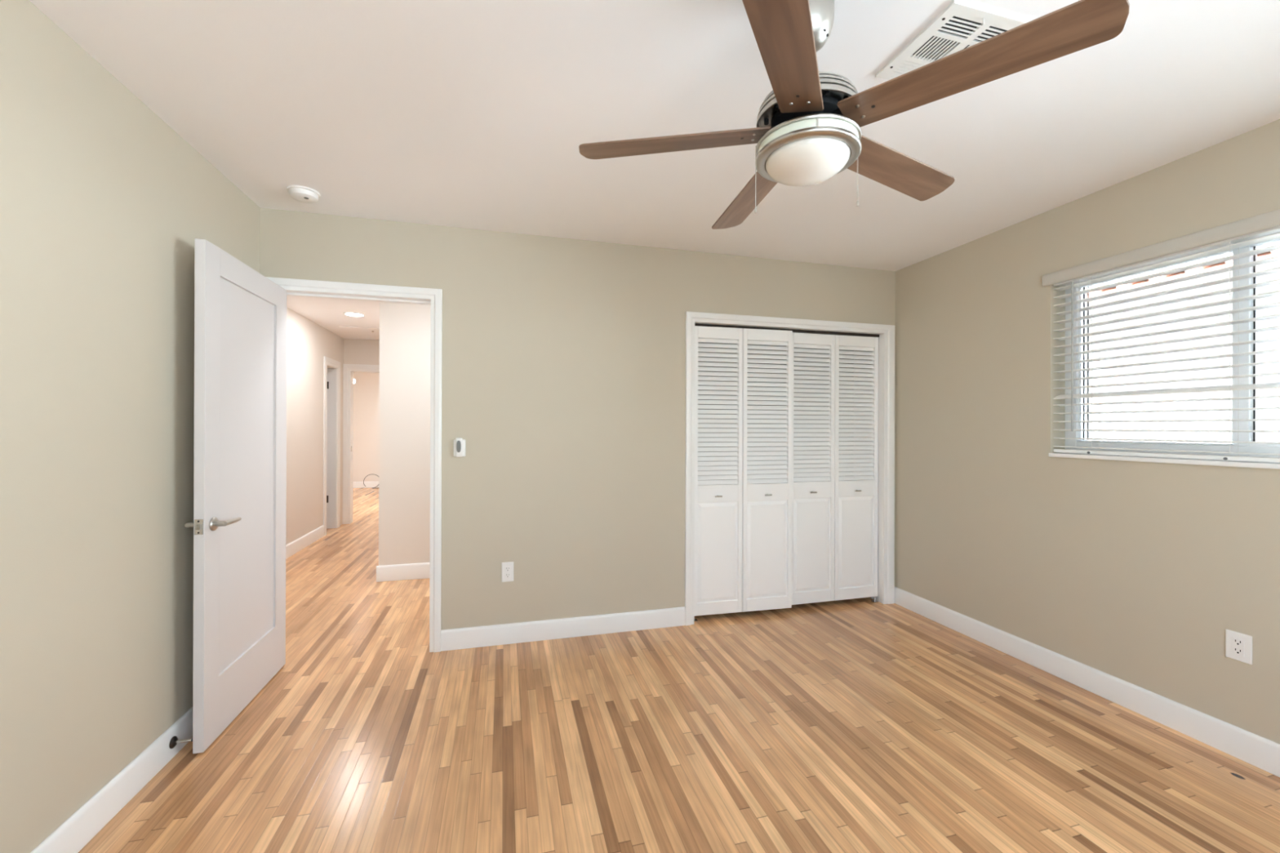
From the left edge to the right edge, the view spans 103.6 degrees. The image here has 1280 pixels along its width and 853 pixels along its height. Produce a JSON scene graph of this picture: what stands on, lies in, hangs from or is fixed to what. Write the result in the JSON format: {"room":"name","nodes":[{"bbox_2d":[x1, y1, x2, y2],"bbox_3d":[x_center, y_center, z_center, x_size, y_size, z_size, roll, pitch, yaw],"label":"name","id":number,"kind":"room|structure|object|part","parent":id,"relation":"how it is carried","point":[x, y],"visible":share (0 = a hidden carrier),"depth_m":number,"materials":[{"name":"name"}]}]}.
{"room":"empty bedroom","nodes":[
{"label":"empty bedroom","id":0,"kind":"room"},
{"bbox_2d":[0,0,260,852],"bbox_3d":[-1.520,0.063,0.611,0.120,2.440,4.213,0,0,-15],"label":"wall","id":1,"kind":"structure","parent":0,"point":[104,206],"depth_m":1.56,"materials":[{"name":"beige paint"}]},
{"bbox_2d":[30,706,192,852],"bbox_3d":[-1.459,1.224,0.627,0.015,0.118,4.213,0,0,-15],"label":"baseboard","id":2,"kind":"structure","parent":1,"relation":"attached to","point":[75,833],"depth_m":1.67,"materials":[{"name":"white paint"}]},
{"bbox_2d":[168,736,192,748],"bbox_3d":[-1.775,1.222,1.956,0.067,0.042,0.042,0,0,-15],"label":"door stop","id":3,"kind":"object","parent":1,"relation":"attached to","point":[174,740],"visible":1,"depth_m":1.95,"materials":[{"name":"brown metal"}]},
{"bbox_3d":[-1.802,1.222,1.949,0.011,0.042,0.042,0,0,-15],"label":"plate","id":4,"kind":"part","parent":3,"relation":"part of","materials":[{"name":"brown metal"}]},
{"bbox_3d":[-1.772,1.222,1.957,0.055,0.010,0.010,0,0,-15],"label":"rod","id":5,"kind":"part","parent":3,"relation":"part of","materials":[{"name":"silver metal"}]},
{"bbox_2d":[285,307,343,545],"bbox_3d":[-3.415,0.061,4.584,0.120,2.440,4.207,0,0,-15],"label":"wall","id":6,"kind":"structure","parent":0,"point":[308,343],"depth_m":5.37,"materials":[{"name":"paint"}]},
{"bbox_2d":[285,524,324,559],"bbox_3d":[-3.253,1.216,4.231,0.015,0.130,3.442,0,0,-15],"label":"baseboard","id":7,"kind":"structure","parent":6,"relation":"attached to","point":[294,547],"depth_m":5.30,"materials":[{"name":"white paint"}]},
{"bbox_2d":[326,382,328,502],"bbox_3d":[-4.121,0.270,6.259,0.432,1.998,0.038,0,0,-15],"label":"door hinge","id":8,"kind":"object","parent":6,"relation":"in","point":[327,382],"depth_m":6.32,"materials":[{"name":"white paint"}]},
{"bbox_2d":[323,355,340,536],"bbox_3d":[-3.832,0.229,6.161,0.138,2.105,0.575,0,0,-15],"label":"door frame","id":9,"kind":"structure","parent":6,"relation":"attached to","point":[331,367],"depth_m":6.34,"materials":[{"name":"white paint"}]},
{"bbox_2d":[343,338,379,364],"bbox_3d":[-3.419,0.064,6.824,1.280,2.440,0.120,0,0,-15],"label":"wall","id":10,"kind":"structure","parent":0,"point":[364,352],"depth_m":6.69,"materials":[{"name":"paint"}]},
{"bbox_2d":[342,364,379,524],"bbox_3d":[-3.425,0.231,6.813,1.025,2.105,0.138,0,0,-15],"label":"door frame","id":11,"kind":"structure","parent":10,"relation":"attached to","point":[348,370],"depth_m":6.64,"materials":[{"name":"white paint"}]},
{"bbox_2d":[352,372,379,481],"bbox_3d":[-5.091,0.062,10.785,4.600,2.440,0.120,0,0,-15],"label":"wall","id":12,"kind":"structure","parent":0,"point":[366,385],"depth_m":10.55,"materials":[{"name":"paint"}]},
{"bbox_2d":[352,480,378,488],"bbox_3d":[-5.077,1.218,10.719,4.360,0.130,0.015,0,0,-15],"label":"baseboard","id":13,"kind":"structure","parent":12,"relation":"attached to","point":[355,484],"depth_m":10.53,"materials":[{"name":"white paint"}]},
{"bbox_2d":[378,302,431,565],"bbox_3d":[-0.613,0.071,6.060,3.980,2.440,2.820,0,0,-15],"label":"wall","id":14,"kind":"structure","parent":0,"point":[405,329],"depth_m":4.23,"materials":[{"name":"paint"}]},
{"bbox_2d":[376,562,430,582],"bbox_3d":[-0.254,1.226,4.689,3.995,0.130,0.015,0,0,-15],"label":"baseboard","id":15,"kind":"structure","parent":14,"relation":"attached to","point":[413,571],"depth_m":4.21,"materials":[{"name":"white paint"}]},
{"bbox_2d":[259,208,895,630],"bbox_3d":[-0.425,0.069,3.151,5.144,2.440,0.120,0,0,-15],"label":"wall","id":16,"kind":"structure","parent":0,"point":[563,360],"depth_m":3.07,"materials":[{"name":"beige paint"}]},
{"bbox_2d":[184,238,286,753],"bbox_3d":[-1.818,0.271,2.329,0.143,2.009,0.777,0,0,-15],"label":"door","id":17,"kind":"structure","parent":16,"relation":"in","point":[238,524],"depth_m":2.21,"materials":[{"name":"white paint"}]},
{"bbox_3d":[-1.790,0.392,2.052,0.053,0.054,0.142,0,0,-15],"label":"lever handle","id":18,"kind":"part","parent":17,"relation":"part of","materials":[{"name":"silver metal"}]},
{"bbox_3d":[-1.720,0.392,1.964,0.028,0.060,0.004,0,0,-15],"label":"latch plate","id":19,"kind":"part","parent":17,"relation":"part of","materials":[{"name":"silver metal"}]},
{"bbox_3d":[-1.704,0.392,2.077,0.054,0.054,0.146,0,0,-15],"label":"lever handle","id":20,"kind":"part","parent":17,"relation":"part of","materials":[{"name":"silver metal"}]},
{"bbox_3d":[-1.817,0.203,2.324,0.016,1.657,0.540,0,0,-15],"label":"panel","id":21,"kind":"part","parent":17,"relation":"part of","materials":[{"name":"white paint"}]},
{"bbox_2d":[265,276,442,652],"bbox_3d":[-1.580,0.249,2.829,0.883,2.072,0.140,0,0,-15],"label":"door frame","id":22,"kind":"structure","parent":16,"relation":"attached to","point":[435,295],"depth_m":2.87,"materials":[{"name":"white paint"}]},
{"bbox_2d":[453,437,465,457],"bbox_3d":[-1.042,0.121,2.906,0.066,0.112,0.032,0,0,-15],"label":"remote","id":23,"kind":"object","parent":16,"relation":"attached to","point":[459,442],"visible":1,"depth_m":2.90,"materials":[{"name":"white plastic"}]},
{"bbox_2d":[502,561,514,582],"bbox_3d":[-0.784,0.863,2.988,0.070,0.116,0.008,0,0,-15],"label":"wall outlet","id":24,"kind":"object","parent":16,"relation":"attached to","point":[507,567],"visible":1,"depth_m":2.98,"materials":[{"name":"white plastic"}]},
{"bbox_2d":[504,566,511,577],"bbox_3d":[-0.784,0.863,2.986,0.034,0.066,0.003,0,0,-15],"label":"receptacle","id":25,"kind":"object","parent":24,"relation":"attached to","point":[507,569],"depth_m":2.98,"materials":[{"name":"white plastic"}]},
{"bbox_2d":[440,606,684,651],"bbox_3d":[-0.425,1.230,3.081,1.486,0.118,0.015,0,0,-15],"label":"baseboard","id":26,"kind":"structure","parent":16,"relation":"attached to","point":[563,628],"depth_m":3.06,"materials":[{"name":"white paint"}]},
{"bbox_2d":[693,325,792,621],"bbox_3d":[0.701,0.314,3.405,0.717,1.955,0.064,0,0,-12],"label":"door","id":27,"kind":"structure","parent":16,"relation":"in","point":[743,539],"depth_m":3.40,"materials":[{"name":"white paint"}]},
{"bbox_3d":[0.518,0.838,3.373,0.292,0.668,0.021,0,0,-13],"label":"raised panel","id":28,"kind":"part","parent":27,"relation":"part of","materials":[{"name":"white paint"}]},
{"bbox_3d":[0.520,0.294,3.375,0.348,1.916,0.028,0,0,-13],"label":"panel","id":29,"kind":"part","parent":27,"relation":"part of","materials":[{"name":"white paint"}]},
{"bbox_3d":[0.869,0.839,3.453,0.308,0.668,0.021,0,0,-13],"label":"raised panel","id":30,"kind":"part","parent":27,"relation":"part of","materials":[{"name":"white paint"}]},
{"bbox_3d":[0.871,0.295,3.454,0.364,1.916,0.028,0,0,-13],"label":"panel","id":31,"kind":"part","parent":27,"relation":"part of","materials":[{"name":"white paint"}]},
{"bbox_2d":[684,311,894,625],"bbox_3d":[1.064,0.275,3.543,1.624,2.038,0.140,0,0,-15],"label":"door frame","id":32,"kind":"structure","parent":16,"relation":"attached to","point":[888,331],"depth_m":3.62,"materials":[{"name":"white paint"}]},
{"bbox_2d":[791,332,878,604],"bbox_3d":[1.406,0.316,3.629,0.734,1.955,0.053,0,0,-15],"label":"door","id":33,"kind":"structure","parent":16,"relation":"in","point":[834,517],"depth_m":3.63,"materials":[{"name":"white paint"}]},
{"bbox_3d":[1.222,0.840,3.592,0.308,0.668,0.021,0,0,-15],"label":"raised panel","id":34,"kind":"part","parent":33,"relation":"part of","materials":[{"name":"white paint"}]},
{"bbox_3d":[1.224,0.296,3.593,0.364,1.916,0.028,0,0,-15],"label":"panel","id":35,"kind":"part","parent":33,"relation":"part of","materials":[{"name":"white paint"}]},
{"bbox_3d":[1.578,0.841,3.688,0.310,0.668,0.021,0,0,-15],"label":"raised panel","id":36,"kind":"part","parent":33,"relation":"part of","materials":[{"name":"white paint"}]},
{"bbox_3d":[1.580,0.297,3.689,0.366,1.916,0.028,0,0,-15],"label":"panel","id":37,"kind":"part","parent":33,"relation":"part of","materials":[{"name":"white paint"}]},
{"bbox_2d":[29,0,1279,340],"bbox_3d":[-2.063,-1.204,4.933,7.384,0.100,13.200,0,0,-15],"label":"ceiling","id":38,"kind":"structure","parent":0,"point":[473,114],"depth_m":1.83,"materials":[{"name":"paint"}]},
{"bbox_2d":[286,185,319,204],"bbox_3d":[-1.656,-1.134,2.479,0.138,0.042,0.138,0,0,-15],"label":"smoke detector","id":39,"kind":"object","parent":38,"relation":"attached to","point":[303,194],"visible":1,"depth_m":2.44,"materials":[{"name":"white plastic"}]},
{"bbox_2d":[342,311,364,316],"bbox_3d":[-2.941,-1.152,5.182,0.196,0.009,0.196,0,0,-15],"label":"recessed light","id":40,"kind":"object","parent":38,"relation":"in","point":[348,313],"visible":1,"depth_m":5.17,"materials":[{"name":"white plastic"}]},
{"bbox_2d":[345,313,363,316],"bbox_3d":[-2.941,-1.153,5.182,0.166,0.008,0.166,0,0,-15],"label":"diffuser","id":41,"kind":"object","parent":40,"relation":"attached to","point":[348,314],"depth_m":5.18,"materials":[{"name":"white plastic"}]},
{"bbox_2d":[338,325,379,339],"bbox_3d":[-3.214,-1.142,6.269,0.740,0.028,0.780,0,0,-15],"label":"ceiling hatch","id":42,"kind":"object","parent":38,"relation":"attached to","point":[358,332],"visible":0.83,"depth_m":6.09,"materials":[{"name":"paint"}]},
{"bbox_2d":[578,0,1129,229],"bbox_3d":[0.440,-0.857,1.371,1.170,0.586,1.142,0,0,-15],"label":"ceiling fan","id":43,"kind":"object","parent":38,"relation":"hanging from","point":[807,131],"visible":1,"depth_m":1.21,"materials":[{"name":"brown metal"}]},
{"bbox_3d":[0.088,-0.770,1.373,0.514,0.006,0.118,-2,11,7],"label":"blade","id":44,"kind":"part","parent":43,"relation":"part of","materials":[{"name":"brown wood"}]},
{"bbox_3d":[0.372,-0.769,1.678,0.118,0.006,0.514,-11,0,-11],"label":"blade","id":45,"kind":"part","parent":43,"relation":"part of","materials":[{"name":"brown wood"}]},
{"bbox_3d":[0.307,-0.654,1.331,0.009,0.180,0.005,0,0,-15],"label":"pull chain","id":46,"kind":"part","parent":43,"relation":"part of","materials":[{"name":"silver metal"}]},
{"bbox_3d":[0.291,-0.770,1.008,0.118,0.006,0.514,13,7,24],"label":"blade","id":47,"kind":"part","parent":43,"relation":"part of","materials":[{"name":"brown wood"}]},
{"bbox_3d":[0.389,-0.782,1.216,0.060,0.006,0.140,13,7,24],"label":"blade arm","id":48,"kind":"part","parent":43,"relation":"part of"},
{"bbox_3d":[0.440,-0.684,1.330,0.212,0.057,0.212,0,0,-15],"label":"lamp shade","id":49,"kind":"part","parent":43,"relation":"part of","materials":[{"name":"white glass"}]},
{"bbox_3d":[0.533,-0.782,1.246,0.140,0.006,0.060,3,-10,43],"label":"blade arm","id":50,"kind":"part","parent":43,"relation":"part of","materials":[{"name":"black plastic"}]},
{"bbox_3d":[0.573,-0.653,1.330,0.009,0.144,0.005,0,0,-15],"label":"pull chain","id":51,"kind":"part","parent":43,"relation":"part of","materials":[{"name":"silver metal"}]},
{"bbox_3d":[0.751,-0.768,1.503,0.514,0.006,0.118,2,-12,-29],"label":"blade","id":52,"kind":"part","parent":43,"relation":"part of","materials":[{"name":"brown wood"}]},
{"bbox_3d":[0.701,-0.769,1.089,0.514,0.006,0.118,3,-10,43],"label":"blade","id":53,"kind":"part","parent":43,"relation":"part of","materials":[{"name":"brown wood"}]},
{"bbox_2d":[875,0,1029,79],"bbox_3d":[0.956,-1.135,1.540,0.306,0.027,0.298,0,0,-15],"label":"ceiling vent","id":54,"kind":"object","parent":38,"relation":"in","point":[961,25],"visible":0.44,"depth_m":1.47,"materials":[{"name":"white metal"}]},
{"bbox_2d":[78,487,1279,852],"bbox_3d":[-2.014,1.336,4.945,7.500,0.100,13.200,0,0,-15],"label":"floor","id":55,"kind":"structure","parent":0,"point":[862,725],"depth_m":2.01,"materials":[{"name":"brown wood"}]},
{"bbox_2d":[697,342,853,480],"bbox_3d":[0.927,0.074,3.909,2.130,2.440,0.637,0,0,-15],"label":"wall","id":56,"kind":"structure","parent":0,"point":[698,342],"depth_m":4.23,"materials":[{"name":"white wood"}]},
{"bbox_2d":[853,350,871,475],"bbox_3d":[1.890,0.077,4.620,0.100,2.440,1.507,0,0,-15],"label":"wall","id":57,"kind":"structure","parent":0,"point":[854,350],"depth_m":4.33,"materials":[{"name":"paint"}]},
{"bbox_2d":[894,119,1279,743],"bbox_3d":[2.526,0.076,1.705,0.200,2.440,4.213,0,0,-15],"label":"wall","id":58,"kind":"structure","parent":0,"point":[1136,573],"depth_m":2.59,"materials":[{"name":"beige paint"}]},
{"bbox_2d":[893,586,1279,777],"bbox_3d":[2.419,1.237,1.676,0.015,0.118,4.213,0,0,-15],"label":"baseboard","id":59,"kind":"structure","parent":58,"relation":"attached to","point":[1264,753],"depth_m":2.35,"materials":[{"name":"white paint"}]},
{"bbox_2d":[1048,231,1279,469],"bbox_3d":[2.588,-0.302,1.402,0.183,0.923,2.648,0,0,-15],"label":"window","id":60,"kind":"structure","parent":58,"relation":"in","point":[1242,403],"depth_m":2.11,"materials":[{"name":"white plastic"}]},
{"bbox_2d":[1042,208,1279,462],"bbox_3d":[2.534,-0.336,1.388,0.082,0.942,2.707,0,0,-15],"label":"window blind","id":61,"kind":"object","parent":60,"relation":"attached to","point":[1268,223],"visible":1,"depth_m":2.19,"materials":[{"name":"grey plastic"}]},
{"bbox_3d":[2.207,-0.372,2.532,0.002,0.736,0.002,0,0,-15],"label":"lift cord","id":62,"kind":"part","parent":61,"relation":"part of","materials":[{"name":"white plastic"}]},
{"bbox_3d":[2.251,-0.309,2.489,0.054,0.861,0.002,0,0,-15],"label":"ladder cord","id":63,"kind":"part","parent":61,"relation":"part of","materials":[{"name":"white fabric"}]},
{"bbox_3d":[2.545,0.127,1.393,0.050,0.017,2.626,0,0,-15],"label":"rail","id":64,"kind":"part","parent":61,"relation":"part of","materials":[{"name":"white"}]},
{"bbox_3d":[2.378,-0.309,2.015,0.054,0.861,0.002,0,0,-15],"label":"ladder cord","id":65,"kind":"part","parent":61,"relation":"part of","materials":[{"name":"white fabric"}]},
{"bbox_3d":[2.553,0.149,1.392,0.113,0.020,2.648,0,0,-15],"label":"sill","id":66,"kind":"part","parent":60,"relation":"part of","materials":[{"name":"white paint"}]},
{"bbox_2d":[1225,629,1252,664],"bbox_3d":[2.344,0.862,1.972,0.008,0.110,0.074,0,0,-15],"label":"wall outlet","id":67,"kind":"object","parent":58,"relation":"attached to","point":[1238,646],"visible":1,"depth_m":1.97,"materials":[{"name":"white plastic"}]},
{"bbox_2d":[1231,636,1244,657],"bbox_3d":[2.342,0.862,1.971,0.003,0.066,0.034,0,0,-15],"label":"receptacle","id":68,"kind":"object","parent":67,"relation":"attached to","point":[1237,642],"depth_m":1.97,"materials":[{"name":"white plastic"}]}
]}

